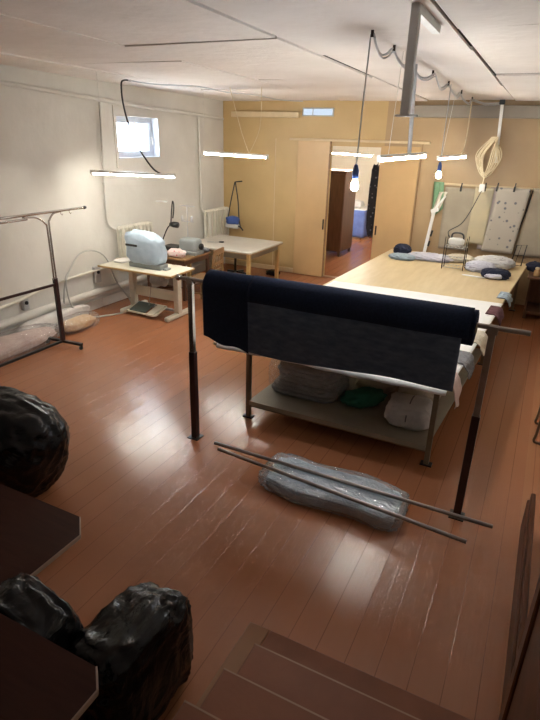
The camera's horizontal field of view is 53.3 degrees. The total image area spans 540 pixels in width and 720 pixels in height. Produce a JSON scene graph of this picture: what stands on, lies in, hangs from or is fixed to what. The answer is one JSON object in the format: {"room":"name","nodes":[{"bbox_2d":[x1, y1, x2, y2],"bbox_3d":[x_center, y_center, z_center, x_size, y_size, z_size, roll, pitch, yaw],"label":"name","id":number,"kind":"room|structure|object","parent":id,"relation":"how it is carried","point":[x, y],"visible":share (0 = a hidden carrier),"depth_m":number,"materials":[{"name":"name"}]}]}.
{"room":"sewing workshop","nodes":[
{"label":"sewing workshop","id":0,"kind":"room"},
{"bbox_2d":[0,64,223,330],"bbox_3d":[-3.954,-1.710,6.223,0.380,3.660,13.100,12,25,24],"label":"wall","id":1,"kind":"structure","parent":0,"point":[50,144],"depth_m":7.95,"materials":[{"name":"paint"}]},
{"bbox_2d":[20,298,29,310],"bbox_3d":[-3.365,-0.767,7.405,0.078,0.160,0.100,12,25,24],"label":"wall socket","id":2,"kind":"object","parent":1,"relation":"attached to","point":[25,303],"visible":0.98,"depth_m":7.38,"materials":[{"name":"grey paint"}]},
{"bbox_2d":[0,257,118,309],"bbox_3d":[-3.455,-0.832,7.171,0.105,0.374,4.136,13,25,25],"label":"pipe","id":3,"kind":"object","parent":1,"relation":"attached to","point":[91,271],"visible":0.61,"depth_m":7.55,"materials":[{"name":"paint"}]},
{"bbox_2d":[92,266,101,282],"bbox_3d":[-2.754,-1.354,8.469,0.078,0.270,0.171,12,25,24],"label":"wall socket","id":4,"kind":"object","parent":1,"relation":"attached to","point":[96,275],"visible":0.95,"depth_m":8.46,"materials":[{"name":"grey paint"}]},
{"bbox_2d":[0,255,212,328],"bbox_3d":[-2.676,-1.112,8.665,0.152,0.163,7.501,12,25,24],"label":"pipe","id":5,"kind":"object","parent":1,"relation":"attached to","point":[35,312],"visible":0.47,"depth_m":7.95,"materials":[{"name":"metal"}]},
{"bbox_2d":[99,102,116,229],"bbox_3d":[-2.508,-2.922,8.228,0.071,1.856,0.163,21,30,39],"label":"pipe","id":6,"kind":"object","parent":1,"relation":"attached to","point":[100,109],"visible":0.93,"depth_m":8.18,"materials":[{"name":"metal"}]},
{"bbox_2d":[0,80,223,119],"bbox_3d":[-2.769,-3.619,7.316,0.108,0.395,8.052,12,25,24],"label":"pipe","id":7,"kind":"object","parent":1,"relation":"attached to","point":[2,82],"visible":0.98,"depth_m":7.76,"materials":[{"name":"metal"}]},
{"bbox_2d":[0,257,224,336],"bbox_3d":[-3.879,-0.098,6.649,0.035,0.160,12.800,12,25,24],"label":"baseboard","id":8,"kind":"structure","parent":1,"relation":"attached to","point":[94,304],"depth_m":8.89,"materials":[{"name":"paint"}]},
{"bbox_2d":[116,221,152,257],"bbox_3d":[-2.275,-2.000,9.053,0.211,0.580,0.834,12,25,24],"label":"radiator","id":9,"kind":"object","parent":1,"relation":"attached to","point":[147,225],"visible":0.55,"depth_m":8.79,"materials":[{"name":"metal"}]},
{"bbox_2d":[112,105,160,167],"bbox_3d":[-2.236,-3.647,8.822,0.215,0.900,1.115,12,25,24],"label":"window","id":10,"kind":"structure","parent":1,"relation":"in","point":[145,131],"depth_m":8.97,"materials":[{"name":"glass"}]},
{"bbox_2d":[198,116,204,212],"bbox_3d":[-1.333,-3.741,10.395,0.126,1.772,0.068,-2,23,-10],"label":"pipe","id":11,"kind":"object","parent":1,"relation":"attached to","point":[199,139],"visible":0.98,"depth_m":10.37,"materials":[{"name":"metal"}]},
{"bbox_2d":[204,206,228,238],"bbox_3d":[-1.129,-2.841,11.170,0.211,0.600,0.834,12,25,24],"label":"radiator","id":12,"kind":"object","parent":1,"relation":"attached to","point":[215,218],"visible":0.8,"depth_m":11.00,"materials":[{"name":"metal"}]},
{"bbox_2d":[0,263,539,719],"bbox_3d":[-0.281,0.815,5.066,8.100,0.120,12.800,12,25,24],"label":"floor","id":13,"kind":"structure","parent":0,"point":[422,612],"depth_m":4.10,"materials":[{"name":"wood"}]},
{"bbox_2d":[0,326,56,360],"bbox_3d":[-3.382,-0.165,6.715,0.583,0.251,1.956,12,25,24],"label":"fabric bundle","id":14,"kind":"object","parent":13,"relation":"on","point":[11,345],"visible":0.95,"depth_m":6.87,"materials":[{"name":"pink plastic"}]},
{"bbox_2d":[0,386,69,497],"bbox_3d":[-1.985,0.646,4.148,0.957,0.810,0.672,12,25,24],"label":"bag","id":15,"kind":"object","parent":13,"relation":"on","point":[34,437],"visible":0.83,"depth_m":3.89,"materials":[{"name":"plastic"}]},
{"bbox_2d":[0,484,80,583],"bbox_3d":[-2.003,1.199,3.291,1.616,0.450,0.954,12,25,24],"label":"table","id":16,"kind":"object","parent":13,"relation":"on","point":[34,533],"visible":0.94,"depth_m":3.18,"materials":[{"name":"brown laminate"}]},
{"bbox_2d":[0,572,82,649],"bbox_3d":[-1.154,1.398,2.612,0.506,0.648,0.373,12,25,24],"label":"bag","id":17,"kind":"object","parent":13,"relation":"on","point":[24,599],"visible":0.4,"depth_m":2.50,"materials":[{"name":"plastic"}]},
{"bbox_2d":[0,206,86,366],"bbox_3d":[-3.219,-0.604,5.844,0.593,1.747,3.598,12,25,24],"label":"rack","id":18,"kind":"object","parent":13,"relation":"on","point":[55,285],"visible":1,"depth_m":6.70,"materials":[{"name":"black metal"}]},
{"bbox_2d":[0,613,98,719],"bbox_3d":[-1.484,1.557,2.079,1.466,0.750,0.974,12,25,24],"label":"desk","id":19,"kind":"object","parent":13,"relation":"on","point":[40,679],"visible":1,"depth_m":2.02,"materials":[{"name":"brown laminate"}]},
{"bbox_2d":[17,305,89,331],"bbox_3d":[-3.100,-0.588,7.777,0.172,0.228,1.334,12,25,24],"label":"plastic sack","id":20,"kind":"object","parent":13,"relation":"on","point":[50,319],"visible":0.65,"depth_m":7.66,"materials":[{"name":"plastic"}]},
{"bbox_2d":[63,314,95,331],"bbox_3d":[-2.766,-0.557,7.738,0.373,0.219,0.753,12,25,24],"label":"fabric bundle","id":21,"kind":"object","parent":13,"relation":"on","point":[82,321],"visible":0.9,"depth_m":7.64,"materials":[{"name":"beige fabric"}]},
{"bbox_2d":[63,249,130,317],"bbox_3d":[-2.605,-1.151,8.193,0.479,0.988,1.132,12,25,24],"label":"hose","id":22,"kind":"object","parent":13,"relation":"on","point":[76,257],"visible":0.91,"depth_m":8.07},
{"bbox_2d":[66,581,193,719],"bbox_3d":[-0.682,1.441,2.627,0.451,0.581,0.602,12,25,24],"label":"bag","id":23,"kind":"object","parent":13,"relation":"on","point":[140,644],"visible":0.77,"depth_m":2.46,"materials":[{"name":"plastic"}]},
{"bbox_2d":[97,261,194,321],"bbox_3d":[-1.925,-1.117,8.482,1.400,0.730,0.645,12,25,24],"label":"table","id":24,"kind":"object","parent":13,"relation":"on","point":[159,278],"visible":0.93,"depth_m":8.33,"materials":[{"name":"yellow wood"}]},
{"bbox_2d":[113,258,129,262],"bbox_3d":[-2.344,-1.598,8.614,0.260,0.032,0.324,12,25,24],"label":"pile","id":25,"kind":"object","parent":24,"relation":"on","point":[120,260],"visible":0.8,"depth_m":8.53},
{"bbox_2d":[124,229,170,270],"bbox_3d":[-1.859,-1.680,8.163,0.743,0.558,0.349,12,25,24],"label":"sewing machine","id":26,"kind":"object","parent":24,"relation":"on","point":[144,249],"visible":1,"depth_m":8.06,"materials":[{"name":"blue plastic"}]},
{"bbox_2d":[147,250,211,300],"bbox_3d":[-1.643,-1.547,9.536,0.920,0.725,0.840,12,25,24],"label":"table","id":27,"kind":"object","parent":13,"relation":"on","point":[187,259],"visible":0.36,"depth_m":9.16,"materials":[{"name":"brown wood"}]},
{"bbox_2d":[155,200,178,239],"bbox_3d":[-1.761,-2.260,9.143,0.493,0.887,0.104,14,25,26],"label":"lamp","id":28,"kind":"object","parent":27,"relation":"on","point":[172,224],"visible":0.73,"depth_m":9.01,"materials":[{"name":"black metal"}]},
{"bbox_2d":[167,248,185,257],"bbox_3d":[-1.564,-1.806,9.026,0.363,0.147,0.167,12,25,24],"label":"pile","id":29,"kind":"object","parent":27,"relation":"on","point":[174,252],"visible":1,"depth_m":8.97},
{"bbox_2d":[179,205,203,255],"bbox_3d":[-1.385,-2.218,9.181,0.510,0.800,0.291,12,25,24],"label":"machine","id":30,"kind":"object","parent":27,"relation":"on","point":[193,246],"visible":0.95,"depth_m":9.18,"materials":[{"name":"grey metal"}]},
{"bbox_2d":[193,247,223,298],"bbox_3d":[-1.040,-1.402,8.957,0.445,0.935,0.400,9,24,16],"label":"wooden chair","id":31,"kind":"object","parent":13,"relation":"on","point":[218,251],"visible":0.42,"depth_m":8.87,"materials":[{"name":"brown wood"}]},
{"bbox_2d":[196,622,268,707],"bbox_3d":[-0.388,1.798,2.538,0.125,0.008,1.460,12,25,24],"label":"trim","id":32,"kind":"structure","parent":13,"relation":"on","point":[254,633],"depth_m":2.99,"materials":[{"name":"wood"}]},
{"bbox_2d":[187,235,282,278],"bbox_3d":[-0.693,-1.883,10.379,1.442,0.745,1.307,12,25,24],"label":"work table","id":33,"kind":"object","parent":13,"relation":"on","point":[244,248],"visible":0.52,"depth_m":10.09,"materials":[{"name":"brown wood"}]},
{"bbox_2d":[227,258,245,273],"bbox_3d":[-0.686,-1.954,10.886,0.507,0.484,0.518,12,25,24],"label":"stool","id":34,"kind":"object","parent":13,"relation":"on","point":[235,270],"visible":0.27,"depth_m":10.89,"materials":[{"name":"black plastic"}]},
{"bbox_2d":[172,631,470,719],"bbox_3d":[-0.513,1.991,0.753,1.155,1.021,4.660,12,25,24],"label":"stairs","id":35,"kind":"structure","parent":13,"relation":"on","point":[282,678],"depth_m":2.61,"materials":[{"name":"brown paint"}]},
{"bbox_2d":[266,457,402,528],"bbox_3d":[0.491,1.019,4.282,1.209,0.141,0.522,12,25,24],"label":"pack","id":36,"kind":"object","parent":13,"relation":"on","point":[295,490],"visible":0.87,"depth_m":4.18,"materials":[{"name":"plastic"}]},
{"bbox_2d":[217,447,466,543],"bbox_3d":[0.440,0.994,4.119,2.075,0.029,0.029,15,26,28],"label":"rod","id":37,"kind":"object","parent":36,"relation":"on","point":[278,471],"visible":1,"depth_m":4.02,"materials":[{"name":"metal"}]},
{"bbox_2d":[214,441,492,528],"bbox_3d":[0.540,0.947,4.239,2.290,0.029,0.029,12,25,24],"label":"rod","id":38,"kind":"object","parent":36,"relation":"on","point":[359,486],"visible":1,"depth_m":4.15,"materials":[{"name":"metal"}]},
{"bbox_2d":[175,274,530,521],"bbox_3d":[0.423,0.254,4.289,2.750,1.549,0.110,12,25,24],"label":"stand","id":39,"kind":"object","parent":13,"relation":"on","point":[492,331],"visible":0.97,"depth_m":4.01,"materials":[{"name":"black metal"}]},
{"bbox_2d":[202,269,479,391],"bbox_3d":[0.431,-0.250,4.074,2.110,0.629,0.261,12,25,24],"label":"roll","id":40,"kind":"object","parent":39,"relation":"on","point":[417,341],"visible":1,"depth_m":3.91,"materials":[{"name":"blue fabric"}]},
{"bbox_2d":[213,249,526,467],"bbox_3d":[1.876,-0.541,7.280,2.305,0.787,5.889,13,25,26],"label":"table","id":41,"kind":"object","parent":13,"relation":"on","point":[415,275],"depth_m":5.64,"materials":[{"name":"brown wood"}]},
{"bbox_2d":[272,361,348,403],"bbox_3d":[0.446,0.117,5.620,0.868,0.393,0.705,12,25,24],"label":"folded fabric","id":42,"kind":"object","parent":41,"relation":"on","point":[296,380],"visible":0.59,"depth_m":5.38,"materials":[{"name":"grey fabric"}]},
{"bbox_2d":[216,281,502,395],"bbox_3d":[1.195,-0.413,5.986,2.350,0.050,2.988,12,25,24],"label":"sheet","id":43,"kind":"object","parent":41,"relation":"on","point":[482,306],"visible":0.16,"depth_m":6.44,"materials":[{"name":"fabric"}]},
{"bbox_2d":[474,330,487,355],"bbox_3d":[2.155,-0.161,5.580,0.208,0.176,0.431,12,25,24],"label":"scrap","id":44,"kind":"object","parent":43,"relation":"on","point":[481,337],"visible":0.63,"depth_m":5.54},
{"bbox_2d":[485,305,503,325],"bbox_3d":[2.695,-0.520,6.450,0.178,0.154,0.402,14,26,27],"label":"scrap","id":45,"kind":"object","parent":43,"relation":"on","point":[497,311],"visible":1,"depth_m":6.41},
{"bbox_2d":[340,387,387,407],"bbox_3d":[0.921,0.359,5.334,0.464,0.188,0.248,0,23,-4],"label":"cloth","id":46,"kind":"object","parent":41,"relation":"on","point":[362,397],"visible":1,"depth_m":5.26,"materials":[{"name":"fabric"}]},
{"bbox_2d":[250,348,481,445],"bbox_3d":[1.261,0.145,6.144,1.925,0.020,2.740,12,25,24],"label":"shelf","id":47,"kind":"object","parent":41,"relation":"attached to","point":[369,421],"depth_m":5.21,"materials":[{"name":"grey wood"}]},
{"bbox_2d":[356,379,397,393],"bbox_3d":[1.165,0.203,5.751,0.436,0.167,0.544,12,25,24],"label":"pile","id":48,"kind":"object","parent":41,"relation":"on","point":[387,388],"visible":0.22,"depth_m":5.54,"materials":[{"name":"beige fabric"}]},
{"bbox_2d":[388,252,414,260],"bbox_3d":[2.232,-1.755,9.089,0.463,0.100,0.292,12,25,24],"label":"heap","id":49,"kind":"object","parent":41,"relation":"on","point":[397,256],"visible":1,"depth_m":9.00,"materials":[{"name":"grey fabric"}]},
{"bbox_2d":[393,243,411,252],"bbox_3d":[2.322,-1.941,9.421,0.313,0.192,0.294,12,25,24],"label":"heap","id":50,"kind":"object","parent":41,"relation":"on","point":[400,248],"visible":0.67,"depth_m":9.33,"materials":[{"name":"blue fabric"}]},
{"bbox_2d":[384,392,432,430],"bbox_3d":[1.304,0.469,5.006,0.432,0.261,0.426,12,25,24],"label":"parcel","id":51,"kind":"object","parent":41,"relation":"on","point":[406,411],"visible":0.98,"depth_m":4.87,"materials":[{"name":"white fabric"}]},
{"bbox_2d":[398,386,440,401],"bbox_3d":[1.516,0.306,5.437,0.426,0.237,0.403,12,25,24],"label":"pile","id":52,"kind":"object","parent":41,"relation":"on","point":[406,390],"visible":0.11,"depth_m":5.27,"materials":[{"name":"beige fabric"}]},
{"bbox_2d":[407,252,453,262],"bbox_3d":[2.726,-1.765,9.154,0.844,0.094,0.515,12,25,24],"label":"heap","id":53,"kind":"object","parent":41,"relation":"on","point":[423,256],"visible":0.87,"depth_m":9.00,"materials":[{"name":"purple fabric"}]},
{"bbox_2d":[423,196,445,251],"bbox_3d":[2.794,-2.279,9.176,0.273,1.029,0.120,12,25,24],"label":"lamp","id":54,"kind":"object","parent":41,"relation":"on","point":[433,211],"visible":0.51,"depth_m":9.18,"materials":[{"name":"white paint"}]},
{"bbox_2d":[441,236,469,270],"bbox_3d":[2.913,-1.688,8.456,0.332,0.500,0.232,12,25,24],"label":"iron stand","id":55,"kind":"object","parent":41,"relation":"on","point":[448,236],"visible":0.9,"depth_m":8.46,"materials":[{"name":"black metal"}]},
{"bbox_2d":[443,256,463,260],"bbox_3d":[2.910,-1.605,8.490,0.328,0.010,0.229,12,25,24],"label":"shelf","id":56,"kind":"object","parent":55,"relation":"attached to","point":[444,256],"depth_m":8.49,"materials":[{"name":"fabric"}]},
{"bbox_2d":[442,264,464,268],"bbox_3d":[2.907,-1.485,8.540,0.328,0.010,0.229,12,25,24],"label":"shelf","id":57,"kind":"object","parent":55,"relation":"attached to","point":[443,264],"depth_m":8.55,"materials":[{"name":"grey paint"}]},
{"bbox_2d":[448,191,481,247],"bbox_3d":[3.138,-2.301,8.669,0.310,0.785,1.084,12,25,24],"label":"iron","id":58,"kind":"object","parent":55,"relation":"on","point":[453,241],"visible":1,"depth_m":8.36,"materials":[{"name":"silver metal"}]},
{"bbox_2d":[453,372,461,408],"bbox_3d":[1.543,0.269,4.627,0.187,0.265,0.262,12,25,24],"label":"scrap","id":59,"kind":"object","parent":41,"relation":"hanging from","point":[457,387],"visible":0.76,"depth_m":4.59,"materials":[{"name":"fabric"}]},
{"bbox_2d":[448,254,473,262],"bbox_3d":[3.212,-1.719,9.052,0.496,0.113,0.421,12,25,24],"label":"heap","id":60,"kind":"object","parent":41,"relation":"on","point":[469,258],"visible":0.67,"depth_m":8.93,"materials":[{"name":"beige fabric"}]},
{"bbox_2d":[457,350,474,378],"bbox_3d":[1.810,0.064,5.031,0.179,0.185,0.345,14,26,27],"label":"scrap","id":61,"kind":"object","parent":41,"relation":"hanging from","point":[465,358],"visible":0.94,"depth_m":5.00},
{"bbox_2d":[465,260,496,272],"bbox_3d":[3.288,-1.468,8.402,0.470,0.154,0.372,12,25,24],"label":"heap","id":62,"kind":"object","parent":41,"relation":"on","point":[473,266],"visible":0.82,"depth_m":8.31,"materials":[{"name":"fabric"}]},
{"bbox_2d":[474,255,516,268],"bbox_3d":[3.641,-1.598,8.707,0.657,0.178,0.503,12,25,24],"label":"heap","id":63,"kind":"object","parent":41,"relation":"on","point":[502,262],"visible":0.68,"depth_m":8.54,"materials":[{"name":"white fabric"}]},
{"bbox_2d":[481,268,510,279],"bbox_3d":[3.353,-1.283,7.986,0.430,0.137,0.359,12,25,24],"label":"folded garment","id":64,"kind":"object","parent":41,"relation":"on","point":[490,273],"visible":1,"depth_m":7.89,"materials":[{"name":"blue fabric"}]},
{"bbox_2d":[496,291,512,306],"bbox_3d":[3.095,-0.790,7.097,0.189,0.135,0.371,12,25,24],"label":"scrap","id":65,"kind":"object","parent":41,"relation":"hanging from","point":[504,295],"visible":1,"depth_m":7.05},
{"bbox_2d":[512,245,527,265],"bbox_3d":[4.074,-1.717,8.816,0.207,0.352,0.037,12,25,24],"label":"wire frame","id":66,"kind":"object","parent":41,"relation":"on","point":[516,245],"visible":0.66,"depth_m":8.80,"materials":[{"name":"black metal"}]},
{"bbox_2d":[498,493,539,719],"bbox_3d":[1.080,0.924,2.042,0.100,2.066,3.762,12,25,24],"label":"stair railing","id":67,"kind":"object","parent":13,"relation":"on","point":[521,687],"visible":1,"depth_m":2.38,"materials":[{"name":"brown wood"}]},
{"bbox_2d":[522,271,539,317],"bbox_3d":[5.015,-0.961,8.622,1.720,0.690,0.760,12,25,24],"label":"side table","id":68,"kind":"object","parent":13,"relation":"on","point":[532,303],"visible":0.8,"depth_m":9.06,"materials":[{"name":"brown wood"}]},
{"bbox_2d":[523,302,539,315],"bbox_3d":[5.008,-0.735,8.717,1.640,0.040,0.680,12,25,24],"label":"shelf","id":69,"kind":"object","parent":68,"relation":"attached to","point":[533,308],"depth_m":8.85,"materials":[{"name":"brown wood"}]},
{"bbox_2d":[526,261,539,271],"bbox_3d":[4.371,-1.537,8.843,0.346,0.165,0.257,12,25,24],"label":"heap","id":70,"kind":"object","parent":68,"relation":"on","point":[531,266],"visible":0.7,"depth_m":8.78,"materials":[{"name":"blue fabric"}]},
{"bbox_2d":[532,406,539,444],"bbox_3d":[2.848,0.357,5.030,0.546,0.903,0.446,12,25,24],"label":"chair","id":71,"kind":"object","parent":13,"relation":"on","point":[538,413],"visible":1,"depth_m":5.11,"materials":[{"name":"wood"}]},
{"bbox_2d":[0,0,539,100],"bbox_3d":[-0.191,-2.461,3.819,8.800,0.393,13.000,12,25,24],"label":"ceiling","id":72,"kind":"structure","parent":0,"point":[299,50],"depth_m":4.60,"materials":[{"name":"paint"}]},
{"bbox_2d":[90,72,175,177],"bbox_3d":[-1.851,-3.190,7.365,1.150,1.259,0.710,1,23,-2],"label":"lamp","id":73,"kind":"object","parent":72,"relation":"hanging from","point":[97,172],"visible":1,"depth_m":7.30,"materials":[{"name":"white paint"}]},
{"bbox_2d":[128,80,302,101],"bbox_3d":[-0.595,-4.265,8.565,0.328,0.092,3.691,22,30,40],"label":"cable","id":74,"kind":"object","parent":72,"relation":"attached to","point":[128,80],"visible":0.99,"depth_m":8.05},
{"bbox_2d":[203,87,268,158],"bbox_3d":[-0.540,-3.632,8.243,1.170,0.987,0.035,12,25,24],"label":"lamp","id":75,"kind":"object","parent":72,"relation":"hanging from","point":[215,152],"visible":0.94,"depth_m":8.32,"materials":[{"name":"white paint"}]},
{"bbox_2d":[377,51,426,161],"bbox_3d":[1.330,-2.360,5.084,0.064,0.897,1.211,16,27,31],"label":"lamp","id":76,"kind":"object","parent":72,"relation":"hanging from","point":[379,159],"visible":0.91,"depth_m":5.10,"materials":[{"name":"white paint"}]},
{"bbox_2d":[395,2,440,116],"bbox_3d":[0.981,-1.878,3.451,0.130,0.602,0.646,12,25,24],"label":"ceiling lamp","id":77,"kind":"object","parent":72,"relation":"attached to","point":[419,14],"visible":0.96,"depth_m":3.21,"materials":[{"name":"grey metal"}]},
{"bbox_2d":[371,30,498,104],"bbox_3d":[2.035,-3.202,6.240,0.360,0.229,5.734,14,26,27],"label":"power cable","id":78,"kind":"object","parent":72,"relation":"hanging from","point":[393,48],"visible":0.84,"depth_m":5.44,"materials":[{"name":"grey plastic"}]},
{"bbox_2d":[351,34,370,190],"bbox_3d":[0.682,-1.840,4.066,0.059,1.078,0.060,-8,25,-22],"label":"pendant bulb","id":79,"kind":"object","parent":78,"relation":"hanging from","point":[355,173],"visible":1,"depth_m":4.17,"materials":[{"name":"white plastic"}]},
{"bbox_2d":[352,164,358,179],"bbox_3d":[0.672,-1.474,4.219,0.052,0.115,0.052,12,25,24],"label":"socket","id":80,"kind":"object","parent":79,"relation":"attached to","point":[355,173],"depth_m":4.20,"materials":[{"name":"blue plastic"}]},
{"bbox_2d":[436,84,451,177],"bbox_3d":[2.172,-2.830,6.697,0.060,1.085,0.059,12,25,24],"label":"pendant bulb","id":81,"kind":"object","parent":78,"relation":"hanging from","point":[438,175],"visible":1,"depth_m":6.80,"materials":[{"name":"white glass"}]},
{"bbox_2d":[437,93,471,159],"bbox_3d":[2.818,-3.476,8.036,0.091,0.910,1.201,18,27,33],"label":"lamp","id":82,"kind":"object","parent":72,"relation":"hanging from","point":[461,154],"visible":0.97,"depth_m":8.29,"materials":[{"name":"white paint"}]},
{"bbox_2d":[495,99,505,161],"bbox_3d":[3.660,-3.653,8.612,0.122,0.938,0.060,12,25,24],"label":"cable conduit","id":83,"kind":"object","parent":72,"relation":"attached to","point":[502,101],"visible":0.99,"depth_m":8.53,"materials":[{"name":"white paint"}]},
{"bbox_2d":[475,137,501,191],"bbox_3d":[3.544,-3.188,8.788,0.407,0.855,0.118,12,25,24],"label":"cable coil","id":84,"kind":"object","parent":83,"relation":"hanging from","point":[491,140],"visible":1,"depth_m":8.73,"materials":[{"name":"white paint"}]},
{"bbox_2d":[324,236,371,276],"bbox_3d":[1.962,-2.862,14.026,3.800,0.118,6.280,12,25,24],"label":"floor","id":85,"kind":"structure","parent":0,"point":[360,253],"depth_m":12.84,"materials":[{"name":"wood"}]},
{"bbox_2d":[326,168,355,256],"bbox_3d":[1.545,-3.592,13.056,0.820,1.950,0.915,12,25,24],"label":"wardrobe","id":86,"kind":"object","parent":85,"relation":"on","point":[342,197],"visible":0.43,"depth_m":12.69,"materials":[{"name":"brown wood"}]},
{"bbox_2d":[352,206,366,239],"bbox_3d":[2.399,-4.005,15.584,1.014,0.810,1.043,12,25,24],"label":"draped table","id":87,"kind":"object","parent":85,"relation":"on","point":[360,214],"visible":0.27,"depth_m":15.03,"materials":[{"name":"fabric"}]},
{"bbox_2d":[355,200,364,207],"bbox_3d":[2.380,-4.441,15.278,0.620,0.224,0.525,12,25,24],"label":"heap","id":88,"kind":"object","parent":87,"relation":"on","point":[358,203],"visible":0.48,"depth_m":15.04,"materials":[{"name":"white fabric"}]},
{"bbox_2d":[331,146,380,205],"bbox_3d":[3.458,-5.382,16.110,4.200,3.200,0.200,12,25,24],"label":"wall","id":89,"kind":"structure","parent":0,"point":[365,164],"depth_m":16.27,"materials":[{"name":"paint"}]},
{"bbox_2d":[223,97,539,299],"bbox_3d":[2.800,-2.933,9.678,8.400,3.600,0.126,12,25,24],"label":"wall","id":90,"kind":"structure","parent":0,"point":[266,191],"depth_m":9.80,"materials":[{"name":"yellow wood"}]},
{"bbox_2d":[226,181,242,230],"bbox_3d":[-0.736,-3.173,11.051,0.360,0.940,0.541,-1,23,-6],"label":"hanging bag","id":91,"kind":"object","parent":90,"relation":"hanging from","point":[232,221],"visible":1,"depth_m":11.02,"materials":[{"name":"blue plastic"}]},
{"bbox_2d":[226,223,238,228],"bbox_3d":[-0.766,-2.778,11.123,0.300,0.100,0.120,12,25,24],"label":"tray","id":92,"kind":"object","parent":91,"relation":"on","point":[229,225],"depth_m":11.05,"materials":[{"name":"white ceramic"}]},
{"bbox_2d":[225,259,292,272],"bbox_3d":[0.019,-1.978,11.483,2.340,0.094,0.030,12,25,24],"label":"baseboard","id":93,"kind":"structure","parent":90,"relation":"attached to","point":[243,263],"depth_m":11.56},
{"bbox_2d":[231,111,299,117],"bbox_3d":[-0.099,-4.742,10.393,1.460,0.100,0.100,12,25,24],"label":"trim","id":94,"kind":"structure","parent":90,"relation":"attached to","point":[233,113],"depth_m":10.34,"materials":[{"name":"wood"}]},
{"bbox_2d":[293,140,331,276],"bbox_3d":[0.807,-2.960,10.624,0.664,2.600,0.059,12,25,24],"label":"door","id":95,"kind":"structure","parent":90,"relation":"in","point":[314,157],"depth_m":10.59,"materials":[{"name":"beige paint"}]},
{"bbox_2d":[302,108,333,116],"bbox_3d":[0.891,-4.591,9.959,0.620,0.145,0.030,12,25,24],"label":"window","id":96,"kind":"structure","parent":90,"relation":"in","point":[306,111],"depth_m":9.96,"materials":[{"name":"glass"}]},
{"bbox_2d":[290,138,430,144],"bbox_3d":[1.576,-3.992,9.805,2.660,0.045,0.070,12,25,24],"label":"trim","id":97,"kind":"structure","parent":90,"relation":"attached to","point":[299,139],"depth_m":9.73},
{"bbox_2d":[370,146,420,259],"bbox_3d":[2.277,-2.602,9.969,0.700,2.520,0.055,12,25,24],"label":"door","id":98,"kind":"structure","parent":90,"relation":"in","point":[397,179],"depth_m":9.83,"materials":[{"name":"beige paint"}]},
{"bbox_2d":[432,182,443,214],"bbox_3d":[2.956,-2.812,9.477,0.214,0.620,0.065,12,25,24],"label":"cloth","id":99,"kind":"object","parent":90,"relation":"hanging from","point":[438,186],"visible":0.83,"depth_m":9.43,"materials":[{"name":"fabric"}]},
{"bbox_2d":[431,192,447,213],"bbox_3d":[2.976,-2.752,9.466,0.243,0.401,0.046,12,25,24],"label":"cloth","id":100,"kind":"object","parent":99,"relation":"hanging from","point":[440,193],"visible":0.67,"depth_m":9.43,"materials":[{"name":"fabric"}]},
{"bbox_2d":[438,183,474,250],"bbox_3d":[3.295,-2.516,9.465,0.540,1.142,0.072,12,25,24],"label":"paper pattern","id":101,"kind":"object","parent":90,"relation":"hanging from","point":[458,202],"visible":0.88,"depth_m":9.44,"materials":[{"name":"beige paper"}]},
{"bbox_2d":[414,105,539,118],"bbox_3d":[4.327,-3.849,8.352,4.350,0.190,0.100,12,25,24],"label":"trim","id":102,"kind":"structure","parent":90,"relation":"attached to","point":[425,111],"depth_m":8.73,"materials":[{"name":"paint"}]},
{"bbox_2d":[465,183,494,244],"bbox_3d":[3.620,-2.518,9.269,0.320,1.032,0.102,12,25,24],"label":"paper pattern","id":103,"kind":"object","parent":90,"relation":"hanging from","point":[479,216],"visible":0.88,"depth_m":9.26,"materials":[{"name":"beige paper"}]},
{"bbox_2d":[476,183,498,248],"bbox_3d":[3.773,-2.454,9.218,0.260,1.122,0.092,12,25,24],"label":"paper pattern","id":104,"kind":"object","parent":90,"relation":"hanging from","point":[496,188],"visible":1,"depth_m":9.12,"materials":[{"name":"beige paper"}]},
{"bbox_2d":[444,183,539,189],"bbox_3d":[4.046,-2.860,8.945,2.350,0.035,0.030,12,25,24],"label":"trim","id":105,"kind":"structure","parent":90,"relation":"attached to","point":[453,184],"depth_m":9.15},
{"bbox_2d":[481,183,530,253],"bbox_3d":[3.990,-2.396,9.106,0.600,1.152,0.122,12,25,24],"label":"paper pattern","id":106,"kind":"object","parent":90,"relation":"hanging from","point":[509,206],"visible":1,"depth_m":9.08,"materials":[{"name":"white paper"}]},
{"bbox_2d":[504,298,525,304],"bbox_3d":[4.096,-1.091,9.630,4.730,0.094,0.030,12,25,24],"label":"baseboard","id":107,"kind":"structure","parent":90,"relation":"attached to","point":[517,301],"depth_m":9.48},
{"bbox_2d":[497,342,539,719],"bbox_3d":[3.665,0.602,5.676,1.630,0.006,8.100,12,25,24],"label":"trim","id":108,"kind":"structure","parent":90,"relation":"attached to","point":[531,485],"depth_m":4.36,"materials":[{"name":"wood"}]},
{"bbox_2d":[514,188,539,257],"bbox_3d":[4.510,-2.289,8.897,0.660,1.182,0.072,12,25,24],"label":"paper pattern","id":109,"kind":"object","parent":90,"relation":"hanging from","point":[530,231],"visible":0.93,"depth_m":9.00,"materials":[{"name":"beige paper"}]},
{"bbox_3d":[2.087,-5.788,12.901,4.200,0.150,6.480,12,25,24],"label":"ceiling","id":110,"kind":"structure","parent":0,"visible":0},
{"bbox_2d":[332,148,373,156],"bbox_3d":[1.917,-5.168,12.567,1.070,0.746,0.116,12,25,24],"label":"lamp","id":111,"kind":"object","parent":110,"relation":"hanging from","point":[333,152],"visible":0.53,"depth_m":12.65,"materials":[{"name":"white paint"}]},
{"bbox_3d":[3.787,-3.913,12.613,0.200,3.200,6.280,12,25,24],"label":"wall","id":112,"kind":"structure","parent":0,"visible":0},
{"bbox_2d":[366,162,379,237],"bbox_3d":[2.368,-3.231,10.932,0.705,1.545,0.424,12,25,24],"label":"coat hanging","id":113,"kind":"object","parent":112,"relation":"hanging from","point":[373,186],"visible":0.63,"depth_m":10.86,"materials":[{"name":"fabric"}]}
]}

